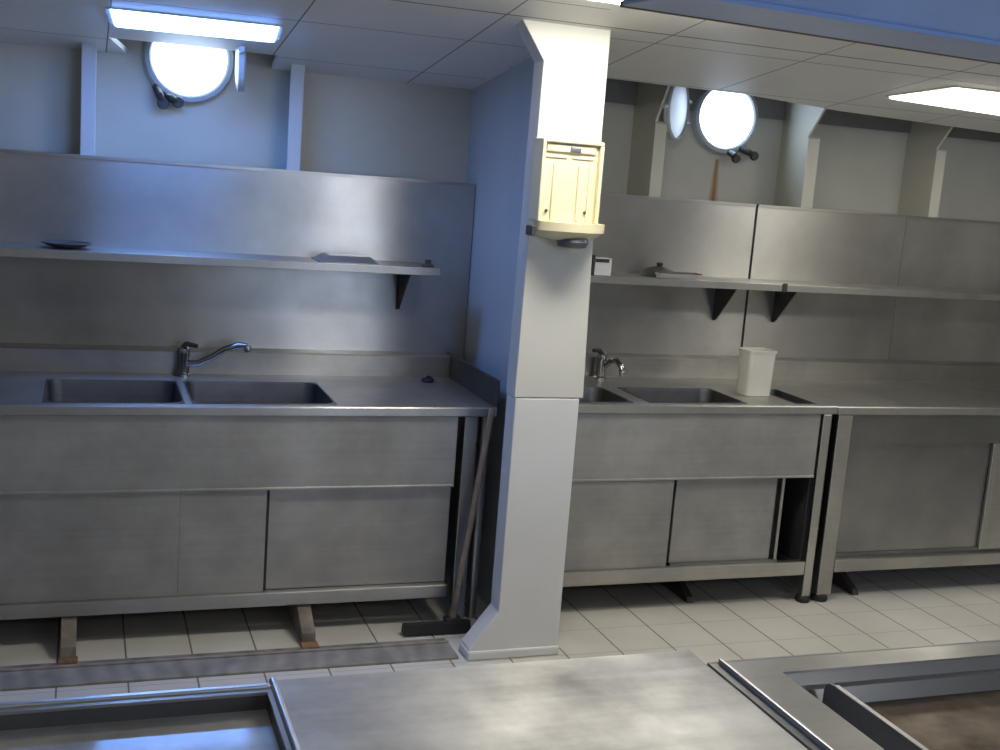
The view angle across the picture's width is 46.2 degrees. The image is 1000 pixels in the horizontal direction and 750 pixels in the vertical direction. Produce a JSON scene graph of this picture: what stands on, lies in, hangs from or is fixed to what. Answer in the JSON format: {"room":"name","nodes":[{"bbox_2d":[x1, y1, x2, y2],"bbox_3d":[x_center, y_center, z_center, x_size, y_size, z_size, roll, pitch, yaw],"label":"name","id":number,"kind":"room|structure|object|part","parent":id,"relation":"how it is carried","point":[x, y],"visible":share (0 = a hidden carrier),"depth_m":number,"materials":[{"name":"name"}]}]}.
{"room":"commercial kitchen","nodes":[
{"label":"commercial kitchen","id":0,"kind":"room"},
{"bbox_2d":[446,57,533,605],"bbox_3d":[-0.018,-0.225,4.906,0.030,2.340,1.280,1,10,-20],"label":"wall partition","id":1,"kind":"structure","parent":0,"point":[500,110],"depth_m":4.88,"materials":[{"name":"paint"}]},
{"bbox_2d":[0,38,999,528],"bbox_3d":[0.511,-0.530,5.714,9.200,2.750,0.280,1,10,-20],"label":"wall","id":2,"kind":"structure","parent":0,"point":[351,125],"depth_m":5.06,"materials":[{"name":"paint"}]},
{"bbox_2d":[80,42,96,155],"bbox_3d":[-1.641,-0.846,4.663,0.055,1.000,0.135,1,10,-20],"label":"trim","id":3,"kind":"structure","parent":2,"relation":"attached to","point":[89,50],"depth_m":4.56,"materials":[{"name":"paint"}]},
{"bbox_2d":[143,41,245,108],"bbox_3d":[-1.186,-1.238,4.608,0.401,0.395,0.394,1,10,-20],"label":"window","id":4,"kind":"structure","parent":2,"relation":"in","point":[179,75],"depth_m":4.75,"materials":[{"name":"glass"}]},
{"bbox_3d":[-1.261,-1.287,4.760,0.296,0.296,0.020,1,10,-20],"label":"pane","id":5,"kind":"part","parent":4,"relation":"part of","materials":[{"name":"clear glass"}]},
{"bbox_2d":[0,149,475,358],"bbox_3d":[-1.802,-0.440,4.627,3.515,0.868,0.064,1,10,-20],"label":"panel","id":6,"kind":"object","parent":2,"relation":"attached to","point":[101,201],"visible":0.83,"depth_m":4.83,"materials":[{"name":"metal"}]},
{"bbox_2d":[0,242,439,308],"bbox_3d":[-1.711,-0.385,4.495,3.000,0.209,0.268,1,10,-20],"label":"wall shelf","id":7,"kind":"object","parent":6,"relation":"attached to","point":[404,270],"visible":0.99,"depth_m":4.60,"materials":[{"name":"metal"}]},
{"bbox_2d":[41,240,91,248],"bbox_3d":[-1.660,-0.497,4.490,0.186,0.023,0.186,1,10,-20],"label":"shallow dish","id":8,"kind":"object","parent":7,"relation":"on","point":[64,244],"visible":1,"depth_m":4.46,"materials":[{"name":"grey metal"}]},
{"bbox_2d":[311,252,380,264],"bbox_3d":[-0.637,-0.482,4.838,0.250,0.029,0.195,1,10,-20],"label":"baking tray","id":9,"kind":"object","parent":7,"relation":"on","point":[325,257],"visible":1,"depth_m":4.77,"materials":[{"name":"metal"}]},
{"bbox_2d":[422,259,433,266],"bbox_3d":[-0.301,-0.469,4.908,0.052,0.030,0.052,1,10,-20],"label":"stopper","id":10,"kind":"object","parent":7,"relation":"on","point":[427,263],"visible":1,"depth_m":4.89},
{"bbox_2d":[286,64,304,170],"bbox_3d":[-0.882,-0.835,4.935,0.055,1.000,0.135,1,10,-20],"label":"trim","id":11,"kind":"structure","parent":2,"relation":"attached to","point":[297,71],"depth_m":4.83,"materials":[{"name":"paint"}]},
{"bbox_2d":[626,82,669,196],"bbox_3d":[0.704,-0.963,5.505,0.060,1.300,0.335,1,10,-20],"label":"beam","id":12,"kind":"structure","parent":2,"relation":"attached to","point":[648,140],"depth_m":5.46,"materials":[{"name":"paint"}]},
{"bbox_2d":[586,193,756,355],"bbox_3d":[0.535,-0.404,5.465,1.372,0.868,0.064,1,10,-20],"label":"panel","id":13,"kind":"object","parent":2,"relation":"attached to","point":[707,238],"visible":0.54,"depth_m":5.51,"materials":[{"name":"metal"}]},
{"bbox_2d":[590,272,782,319],"bbox_3d":[0.606,-0.349,5.325,1.402,0.209,0.268,1,10,-20],"label":"wall shelf","id":14,"kind":"object","parent":13,"relation":"attached to","point":[726,287],"visible":0.52,"depth_m":5.32,"materials":[{"name":"metal"}]},
{"bbox_2d":[591,254,611,275],"bbox_3d":[0.432,-0.484,5.152,0.095,0.088,0.080,1,10,-20],"label":"carton","id":15,"kind":"object","parent":14,"relation":"on","point":[601,266],"visible":0.66,"depth_m":5.12,"materials":[{"name":"white cardboard"}]},
{"bbox_2d":[638,262,673,276],"bbox_3d":[0.729,-0.484,5.369,0.188,0.062,0.188,1,10,-20],"label":"lid","id":16,"kind":"object","parent":14,"relation":"on","point":[648,271],"visible":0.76,"depth_m":5.33,"materials":[{"name":"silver metal"}]},
{"bbox_2d":[653,271,702,279],"bbox_3d":[0.798,-0.446,5.264,0.216,0.029,0.064,1,10,-20],"label":"serving tray","id":17,"kind":"object","parent":14,"relation":"on","point":[659,274],"visible":1,"depth_m":5.25,"materials":[{"name":"metal"}]},
{"bbox_2d":[782,283,787,291],"bbox_3d":[1.318,-0.403,5.420,0.025,0.040,0.004,1,10,-20],"label":"clip","id":18,"kind":"object","parent":14,"relation":"attached to","point":[785,285],"visible":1,"depth_m":5.42,"materials":[{"name":"grey metal"}]},
{"bbox_2d":[661,86,758,162],"bbox_3d":[0.969,-1.234,5.626,0.719,0.399,0.185,-3,12,-38],"label":"window","id":19,"kind":"structure","parent":2,"relation":"in","point":[721,122],"depth_m":5.72,"materials":[{"name":"glass"}]},
{"bbox_3d":[1.105,-1.263,5.746,0.360,0.360,0.043,1,10,-20],"label":"frame","id":20,"kind":"part","parent":19,"relation":"part of","materials":[{"name":"paint"}]},
{"bbox_3d":[1.105,-1.263,5.746,0.294,0.294,0.020,1,10,-20],"label":"pane","id":21,"kind":"part","parent":19,"relation":"part of","materials":[{"name":"clear glass"}]},
{"bbox_2d":[740,206,756,346],"bbox_3d":[1.182,-0.392,5.712,0.015,0.860,0.055,1,10,-20],"label":"trim","id":22,"kind":"structure","parent":2,"relation":"attached to","point":[756,206],"depth_m":5.67,"materials":[{"name":"grey metal"}]},
{"bbox_2d":[774,102,825,207],"bbox_3d":[1.489,-0.947,5.766,0.065,1.300,0.375,1,10,-20],"label":"beam","id":23,"kind":"structure","parent":2,"relation":"attached to","point":[799,151],"depth_m":5.75,"materials":[{"name":"paint"}]},
{"bbox_2d":[605,78,999,141],"bbox_3d":[2.412,-1.551,6.173,5.340,0.590,0.028,1,10,-20],"label":"trim","id":24,"kind":"structure","parent":2,"relation":"attached to","point":[617,91],"depth_m":5.94,"materials":[{"name":"metal"}]},
{"bbox_2d":[741,204,906,359],"bbox_3d":[1.598,-0.387,5.845,0.860,0.868,0.064,1,10,-20],"label":"panel","id":25,"kind":"object","parent":2,"relation":"attached to","point":[790,243],"visible":0.75,"depth_m":5.81,"materials":[{"name":"metal"}]},
{"bbox_2d":[898,121,952,216],"bbox_3d":[2.202,-0.936,6.021,0.060,1.300,0.375,1,10,-20],"label":"beam","id":26,"kind":"structure","parent":2,"relation":"attached to","point":[924,163],"depth_m":6.02,"materials":[{"name":"paint"}]},
{"bbox_2d":[888,215,999,361],"bbox_3d":[2.710,-0.370,6.244,1.498,0.868,0.064,1,10,-20],"label":"panel","id":27,"kind":"object","parent":2,"relation":"attached to","point":[937,252],"visible":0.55,"depth_m":6.06,"materials":[{"name":"metal"}]},
{"bbox_2d":[758,279,999,321],"bbox_3d":[2.321,-0.323,5.940,2.234,0.209,0.268,1,10,-20],"label":"wall shelf","id":28,"kind":"object","parent":27,"relation":"attached to","point":[781,299],"visible":0.98,"depth_m":5.68,"materials":[{"name":"metal"}]},
{"bbox_2d":[0,0,999,132],"bbox_3d":[1.786,-0.721,2.162,9.200,0.231,7.070,1,10,-20],"label":"ceiling","id":29,"kind":"structure","parent":0,"point":[465,44],"depth_m":4.37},
{"bbox_2d":[105,6,283,41],"bbox_3d":[-1.078,-1.240,4.162,0.610,0.046,0.230,1,10,-17],"label":"ceiling light","id":30,"kind":"object","parent":29,"relation":"attached to","point":[119,17],"visible":1,"depth_m":4.13,"materials":[{"name":"paint"}]},
{"bbox_2d":[595,0,621,3],"bbox_3d":[0.501,-1.146,3.587,0.827,0.023,0.325,1,10,-20],"label":"recessed light","id":31,"kind":"object","parent":29,"relation":"in","point":[608,1],"visible":0.02,"depth_m":3.63,"materials":[{"name":"paint"}]},
{"bbox_2d":[620,0,999,64],"bbox_3d":[2.145,-0.703,2.403,3.660,0.249,1.223,0,11,-25],"label":"extractor hood","id":32,"kind":"object","parent":29,"relation":"attached to","point":[962,29],"visible":1,"depth_m":2.22,"materials":[{"name":"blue metal"}]},
{"bbox_3d":[2.026,-0.759,2.651,3.630,0.240,0.258,0,11,-25],"label":"sloped panel","id":33,"kind":"part","parent":32,"relation":"part of","materials":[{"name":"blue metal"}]},
{"bbox_2d":[885,85,999,114],"bbox_3d":[2.078,-1.181,5.072,0.837,0.063,0.385,1,10,-20],"label":"ceiling light","id":34,"kind":"object","parent":29,"relation":"attached to","point":[987,101],"visible":1,"depth_m":4.98,"materials":[{"name":"paint"}]},
{"bbox_3d":[2.079,-1.185,5.071,0.837,0.056,0.385,1,10,-20],"label":"frame","id":35,"kind":"part","parent":34,"relation":"part of","materials":[{"name":"paint"}]},
{"bbox_2d":[0,529,999,705],"bbox_3d":[1.577,1.501,2.650,9.200,0.060,7.300,1,10,-20],"label":"floor","id":36,"kind":"structure","parent":0,"point":[752,617],"depth_m":4.76,"materials":[{"name":"tile"}]},
{"bbox_2d":[0,683,291,749],"bbox_3d":[-1.022,1.035,1.337,1.608,0.904,0.948,1,10,-20],"label":"countertop","id":37,"kind":"structure","parent":36,"relation":"on","point":[247,716],"depth_m":1.85,"materials":[{"name":"metal"}]},
{"bbox_2d":[0,638,458,690],"bbox_3d":[-1.800,1.002,3.845,3.435,0.016,0.190,1,10,-20],"label":"drain grate","id":38,"kind":"object","parent":36,"relation":"on","point":[124,670],"depth_m":4.12,"materials":[{"name":"metal"}]},
{"bbox_2d":[0,343,499,664],"bbox_3d":[-1.741,0.434,4.313,3.445,0.985,0.884,1,10,-20],"label":"sink cabinet","id":39,"kind":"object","parent":36,"relation":"on","point":[296,479],"depth_m":4.37,"materials":[{"name":"metal"}]},
{"bbox_3d":[-2.232,0.598,3.902,2.248,0.394,0.016,1,10,-20],"label":"door","id":40,"kind":"part","parent":39,"relation":"part of","materials":[{"name":"metal"}]},
{"bbox_3d":[-1.436,0.177,4.352,0.479,0.242,0.432,1,10,-20],"label":"sink bowl","id":41,"kind":"part","parent":39,"relation":"part of","materials":[{"name":"metal"}]},
{"bbox_2d":[175,341,251,376],"bbox_3d":[-1.158,-0.066,4.743,0.301,0.150,0.064,3,10,-9],"label":"mixer tap","id":42,"kind":"object","parent":39,"relation":"on","point":[183,352],"visible":1,"depth_m":4.71,"materials":[{"name":"silver metal"}]},
{"bbox_3d":[-1.248,-0.118,4.712,0.071,0.035,0.027,6,10,8],"label":"lever","id":43,"kind":"part","parent":42,"relation":"part of","materials":[{"name":"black metal"}]},
{"bbox_3d":[-1.144,-0.081,4.728,0.244,0.114,0.034,3,10,-6],"label":"spout","id":44,"kind":"part","parent":42,"relation":"part of","materials":[{"name":"silver metal"}]},
{"bbox_3d":[-1.026,0.617,4.333,0.311,0.394,0.014,1,10,-20],"label":"door","id":45,"kind":"part","parent":39,"relation":"part of","materials":[{"name":"metal"}]},
{"bbox_3d":[-1.759,0.828,4.103,3.280,0.054,0.035,1,10,-20],"label":"rail","id":46,"kind":"part","parent":39,"relation":"part of","materials":[{"name":"metal"}]},
{"bbox_2d":[0,371,492,405],"bbox_3d":[-1.739,0.044,4.302,3.430,0.004,0.615,1,10,-20],"label":"countertop","id":47,"kind":"structure","parent":39,"relation":"on","point":[15,386],"depth_m":4.66,"materials":[{"name":"metal"}]},
{"bbox_3d":[-0.939,0.185,4.530,0.529,0.242,0.432,1,10,-20],"label":"sink bowl","id":48,"kind":"part","parent":39,"relation":"part of","materials":[{"name":"metal"}]},
{"bbox_3d":[-0.541,0.621,4.523,0.706,0.394,0.014,1,10,-20],"label":"door","id":49,"kind":"part","parent":39,"relation":"part of","materials":[{"name":"metal"}]},
{"bbox_2d":[421,375,439,382],"bbox_3d":[-0.299,0.015,5.012,0.074,0.028,0.061,1,10,-20],"label":"plug","id":50,"kind":"object","parent":39,"relation":"on","point":[428,379],"visible":1,"depth_m":5.00,"materials":[{"name":"black rubber"}]},
{"bbox_3d":[-0.149,0.572,4.645,0.054,0.842,0.048,1,10,-20],"label":"leg","id":51,"kind":"part","parent":39,"relation":"part of","materials":[{"name":"metal"}]},
{"bbox_2d":[401,407,494,635],"bbox_3d":[-0.195,0.562,4.522,0.330,0.879,0.097,1,10,-20],"label":"squeegee","id":52,"kind":"object","parent":36,"relation":"on","point":[451,623],"visible":0.99,"depth_m":4.55,"materials":[{"name":"black rubber"},{"name":"wood"}]},
{"bbox_2d":[449,583,461,617],"bbox_3d":[-0.174,0.886,4.583,0.050,0.144,0.029,-5,13,-43],"label":"socket","id":53,"kind":"object","parent":52,"relation":"attached to","point":[458,586],"depth_m":4.57,"materials":[{"name":"metal"}]},
{"bbox_2d":[269,650,807,749],"bbox_3d":[0.111,1.051,1.752,0.804,0.905,0.965,1,10,-20],"label":"countertop","id":54,"kind":"structure","parent":36,"relation":"on","point":[671,700],"depth_m":1.95,"materials":[{"name":"metal"}]},
{"bbox_2d":[563,352,837,602],"bbox_3d":[0.642,0.453,5.246,1.440,0.994,0.731,1,10,-20],"label":"sink cabinet","id":55,"kind":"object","parent":36,"relation":"on","point":[680,475],"depth_m":5.00,"materials":[{"name":"metal"}]},
{"bbox_3d":[0.294,0.198,4.914,0.407,0.242,0.327,1,10,-20],"label":"sink bowl","id":56,"kind":"part","parent":55,"relation":"part of","materials":[{"name":"metal"}]},
{"bbox_2d":[592,348,625,378],"bbox_3d":[0.500,-0.045,5.298,0.177,0.142,0.113,9,11,25],"label":"mixer tap","id":57,"kind":"object","parent":55,"relation":"on","point":[602,363],"visible":1,"depth_m":5.32,"materials":[{"name":"silver metal"}]},
{"bbox_3d":[0.444,-0.103,5.303,0.026,0.038,0.087,10,11,28],"label":"lever","id":58,"kind":"part","parent":57,"relation":"part of","materials":[{"name":"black metal"}]},
{"bbox_3d":[0.513,-0.048,5.286,0.034,0.066,0.153,-2,12,-34],"label":"spout","id":59,"kind":"part","parent":57,"relation":"part of","materials":[{"name":"silver metal"}]},
{"bbox_3d":[0.389,0.621,4.834,0.692,0.379,0.014,1,10,-20],"label":"door","id":60,"kind":"part","parent":55,"relation":"part of","materials":[{"name":"metal"}]},
{"bbox_3d":[0.774,0.206,5.086,0.462,0.242,0.327,1,10,-20],"label":"sink bowl","id":61,"kind":"part","parent":55,"relation":"part of","materials":[{"name":"metal"}]},
{"bbox_3d":[0.697,0.844,4.979,1.375,0.062,0.035,1,10,-20],"label":"rail","id":62,"kind":"part","parent":55,"relation":"part of","materials":[{"name":"metal"}]},
{"bbox_2d":[579,376,831,404],"bbox_3d":[0.677,0.066,5.164,1.440,0.004,0.615,1,10,-20],"label":"countertop","id":63,"kind":"structure","parent":55,"relation":"on","point":[728,386],"depth_m":5.28,"materials":[{"name":"metal"}]},
{"bbox_3d":[0.962,0.622,5.057,0.492,0.371,0.014,1,10,-20],"label":"door","id":64,"kind":"part","parent":55,"relation":"part of","materials":[{"name":"metal"}]},
{"bbox_2d":[737,347,776,395],"bbox_3d":[1.136,-0.014,5.217,0.143,0.202,0.116,1,10,-20],"label":"plastic tub","id":65,"kind":"object","parent":55,"relation":"on","point":[756,364],"visible":1,"depth_m":5.17,"materials":[{"name":"white plastic"}]},
{"bbox_3d":[1.259,0.445,5.457,0.008,0.688,0.625,1,10,-20],"label":"panel","id":66,"kind":"part","parent":55,"relation":"part of","materials":[{"name":"grey metal"}]},
{"bbox_3d":[1.386,0.575,5.176,0.042,0.828,0.045,1,10,-20],"label":"leg","id":67,"kind":"part","parent":55,"relation":"part of","materials":[{"name":"metal"}]},
{"bbox_2d":[707,640,999,749],"bbox_3d":[1.249,1.071,2.127,1.582,0.911,0.904,1,10,-20],"label":"countertop","id":68,"kind":"structure","parent":36,"relation":"on","point":[937,696],"depth_m":2.19,"materials":[{"name":"metal"}]},
{"bbox_3d":[0.705,0.667,1.882,0.008,0.095,0.635,1,10,-20],"label":"splash plate","id":69,"kind":"part","parent":68,"relation":"part of","materials":[{"name":"metal"}]},
{"bbox_3d":[1.313,0.694,2.106,1.288,0.019,0.641,1,10,-20],"label":"hot plate","id":70,"kind":"part","parent":68,"relation":"part of","materials":[{"name":"metal"}]},
{"bbox_2d":[772,357,999,601],"bbox_3d":[2.356,0.480,5.861,2.197,0.992,0.730,1,10,-20],"label":"cabinet","id":71,"kind":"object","parent":36,"relation":"on","point":[913,461],"depth_m":5.39,"materials":[{"name":"metal"}]},
{"bbox_3d":[1.475,0.577,5.213,0.074,0.826,0.046,1,10,-20],"label":"leg","id":72,"kind":"part","parent":71,"relation":"part of","materials":[{"name":"metal"}]},
{"bbox_2d":[772,379,999,405],"bbox_3d":[2.391,0.095,5.779,2.197,0.004,0.615,1,10,-20],"label":"countertop","id":73,"kind":"structure","parent":71,"relation":"on","point":[834,392],"depth_m":5.60,"materials":[{"name":"metal"}]},
{"bbox_3d":[1.895,0.555,5.382,0.826,0.510,0.014,1,10,-20],"label":"door","id":74,"kind":"part","parent":71,"relation":"part of","materials":[{"name":"metal"}]},
{"bbox_3d":[2.484,0.869,5.619,2.108,0.057,0.035,1,10,-20],"label":"rail","id":75,"kind":"part","parent":71,"relation":"part of","materials":[{"name":"metal"}]},
{"bbox_3d":[2.755,0.576,5.672,0.970,0.517,0.014,1,10,-20],"label":"door","id":76,"kind":"part","parent":71,"relation":"part of","materials":[{"name":"metal"}]},
{"bbox_2d":[459,19,610,660],"bbox_3d":[0.124,-0.080,4.246,0.376,2.298,0.110,1,10,-20],"label":"pillar","id":77,"kind":"structure","parent":0,"point":[547,354],"depth_m":4.24,"materials":[{"name":"paint"}]},
{"bbox_3d":[0.035,1.032,4.433,0.366,0.035,0.110,1,10,-20],"label":"foot plate","id":78,"kind":"part","parent":77,"relation":"part of","materials":[{"name":"paint"}]},
{"bbox_2d":[526,138,604,250],"bbox_3d":[0.249,-0.620,4.058,0.284,0.376,0.138,1,10,-20],"label":"dispenser","id":79,"kind":"object","parent":77,"relation":"attached to","point":[564,203],"visible":1,"depth_m":4.04,"materials":[{"name":"beige plastic"}]},
{"bbox_2d":[528,219,604,233],"bbox_3d":[0.246,-0.513,4.079,0.272,0.033,0.138,1,10,-20],"label":"tray","id":80,"kind":"object","parent":79,"relation":"on","point":[535,226],"depth_m":4.03,"materials":[{"name":"beige plastic"}]},
{"bbox_3d":[0.227,-0.672,4.075,0.224,0.283,0.073,1,10,-20],"label":"plate","id":81,"kind":"part","parent":79,"relation":"part of","materials":[{"name":"beige plastic"}]}
]}

